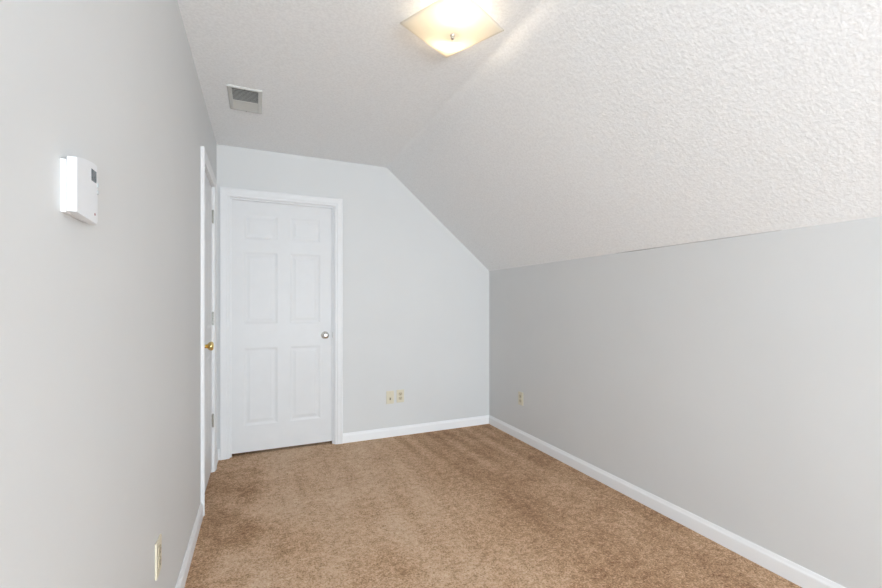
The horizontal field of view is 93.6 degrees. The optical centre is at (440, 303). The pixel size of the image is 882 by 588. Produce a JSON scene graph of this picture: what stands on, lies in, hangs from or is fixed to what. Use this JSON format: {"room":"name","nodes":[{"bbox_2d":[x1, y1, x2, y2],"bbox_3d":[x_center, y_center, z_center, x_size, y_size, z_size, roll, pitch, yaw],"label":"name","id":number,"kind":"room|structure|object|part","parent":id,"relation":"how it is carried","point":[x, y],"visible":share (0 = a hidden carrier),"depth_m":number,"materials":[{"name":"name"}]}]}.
{"room":"empty attic room","nodes":[
{"label":"empty attic room","id":0,"kind":"room"},
{"bbox_2d":[0,0,216,587],"bbox_3d":[-0.308,-0.010,-0.217,0.120,2.440,7.640,0,0,-24],"label":"wall","id":1,"kind":"structure","parent":0,"point":[100,323],"depth_m":0.89,"materials":[{"name":"grey paint"}]},
{"bbox_2d":[60,156,98,224],"bbox_3d":[-0.659,-0.208,0.765,0.023,0.113,0.140,0,0,-24],"label":"thermostat","id":2,"kind":"object","parent":1,"relation":"attached to","point":[79,185],"visible":1,"depth_m":0.72,"materials":[{"name":"white plastic"}]},
{"bbox_3d":[-0.658,-0.200,0.744,0.008,0.090,0.100,0,0,-24],"label":"plate","id":3,"kind":"part","parent":2,"relation":"part of","materials":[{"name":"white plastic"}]},
{"bbox_2d":[155,534,161,580],"bbox_3d":[-0.925,0.829,1.356,0.009,0.116,0.072,0,0,-24],"label":"wall outlet","id":4,"kind":"object","parent":1,"relation":"attached to","point":[158,546],"visible":1,"depth_m":1.34,"materials":[{"name":"beige plastic"}]},
{"bbox_2d":[175,502,202,587],"bbox_3d":[-0.061,1.169,-0.616,0.013,0.083,6.470,0,0,-24],"label":"baseboard","id":5,"kind":"structure","parent":1,"relation":"attached to","point":[182,577],"depth_m":1.93,"materials":[{"name":"white paint"}]},
{"bbox_2d":[201,146,216,515],"bbox_3d":[-1.538,0.159,2.670,0.176,2.103,0.736,0,0,-24],"label":"door","id":6,"kind":"structure","parent":1,"relation":"in","point":[208,180],"depth_m":2.75,"materials":[{"name":"white paint"}]},
{"bbox_3d":[-1.376,0.255,2.468,0.038,0.054,0.054,0,0,-24],"label":"knob","id":7,"kind":"part","parent":6,"relation":"part of","materials":[{"name":"gold metal"}]},
{"bbox_2d":[217,144,488,449],"bbox_3d":[-0.651,-0.010,3.741,2.437,2.440,0.120,0,0,-24],"label":"wall","id":8,"kind":"structure","parent":0,"point":[416,299],"depth_m":3.77,"materials":[{"name":"grey paint"}]},
{"bbox_2d":[220,186,342,459],"bbox_3d":[-1.302,0.154,3.438,0.941,2.113,0.148,0,0,-24],"label":"door","id":9,"kind":"structure","parent":8,"relation":"in","point":[281,254],"depth_m":3.41,"materials":[{"name":"white paint"}]},
{"bbox_3d":[-0.981,0.273,3.521,0.054,0.054,0.038,0,0,-24],"label":"knob","id":10,"kind":"part","parent":9,"relation":"part of","materials":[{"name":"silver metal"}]},
{"bbox_2d":[386,391,393,403],"bbox_3d":[-0.461,0.853,3.754,0.072,0.116,0.010,0,0,-24],"label":"jack plate","id":11,"kind":"object","parent":8,"relation":"attached to","point":[389,394],"visible":1,"depth_m":3.75,"materials":[{"name":"beige plastic"}]},
{"bbox_2d":[397,389,403,402],"bbox_3d":[-0.373,0.849,3.793,0.072,0.116,0.009,0,0,-24],"label":"wall outlet","id":12,"kind":"object","parent":8,"relation":"attached to","point":[400,393],"visible":1,"depth_m":3.79,"materials":[{"name":"beige plastic"}]},
{"bbox_2d":[343,415,489,442],"bbox_3d":[-0.180,1.169,3.876,1.465,0.083,0.013,0,0,-24],"label":"baseboard","id":13,"kind":"structure","parent":8,"relation":"attached to","point":[480,420],"depth_m":3.84,"materials":[{"name":"white paint"}]},
{"bbox_2d":[184,424,801,587],"bbox_3d":[0.779,1.260,0.371,2.937,0.100,8.000,0,0,-24],"label":"floor","id":14,"kind":"structure","parent":0,"point":[478,506],"depth_m":2.27,"materials":[{"name":"beige carpet"}]},
{"bbox_2d":[177,0,881,270],"bbox_3d":[0.866,-0.776,0.300,2.680,1.107,7.640,0,0,-24],"label":"ceiling","id":15,"kind":"structure","parent":0,"point":[577,129],"depth_m":1.91,"materials":[{"name":"white paint"}]},
{"bbox_2d":[227,84,261,113],"bbox_3d":[-1.179,-1.223,2.496,0.184,0.013,0.308,0,0,-24],"label":"ceiling vent","id":16,"kind":"object","parent":15,"relation":"in","point":[240,98],"visible":1,"depth_m":2.48,"materials":[{"name":"white metal"}]},
{"bbox_2d":[400,0,503,57],"bbox_3d":[0.050,-1.180,1.774,0.318,0.100,0.318,0,0,39],"label":"ceiling light","id":17,"kind":"object","parent":15,"relation":"attached to","point":[450,27],"visible":1,"depth_m":1.74,"materials":[{"name":"white glass"}]},
{"bbox_2d":[621,230,778,252],"bbox_3d":[1.329,-0.325,2.269,0.002,0.003,0.930,0,0,-24],"label":"crack","id":18,"kind":"structure","parent":15,"relation":"attached to","point":[778,230],"depth_m":2.27,"materials":[{"name":"grey paint"}]},
{"bbox_2d":[489,216,881,587],"bbox_3d":[2.035,0.442,0.816,0.120,1.536,7.640,0,0,-24],"label":"wall","id":19,"kind":"structure","parent":0,"point":[734,382],"depth_m":2.05,"materials":[{"name":"grey paint"}]},
{"bbox_2d":[518,391,522,405],"bbox_3d":[0.706,0.844,3.670,0.009,0.116,0.072,0,0,-24],"label":"wall outlet","id":20,"kind":"object","parent":19,"relation":"attached to","point":[520,394],"visible":1,"depth_m":3.67,"materials":[{"name":"beige plastic"}]},
{"bbox_2d":[489,416,845,587],"bbox_3d":[1.977,1.169,0.783,0.013,0.083,7.387,0,0,-24],"label":"baseboard","id":21,"kind":"structure","parent":19,"relation":"attached to","point":[779,565],"depth_m":2.22,"materials":[{"name":"white paint"}]}
]}

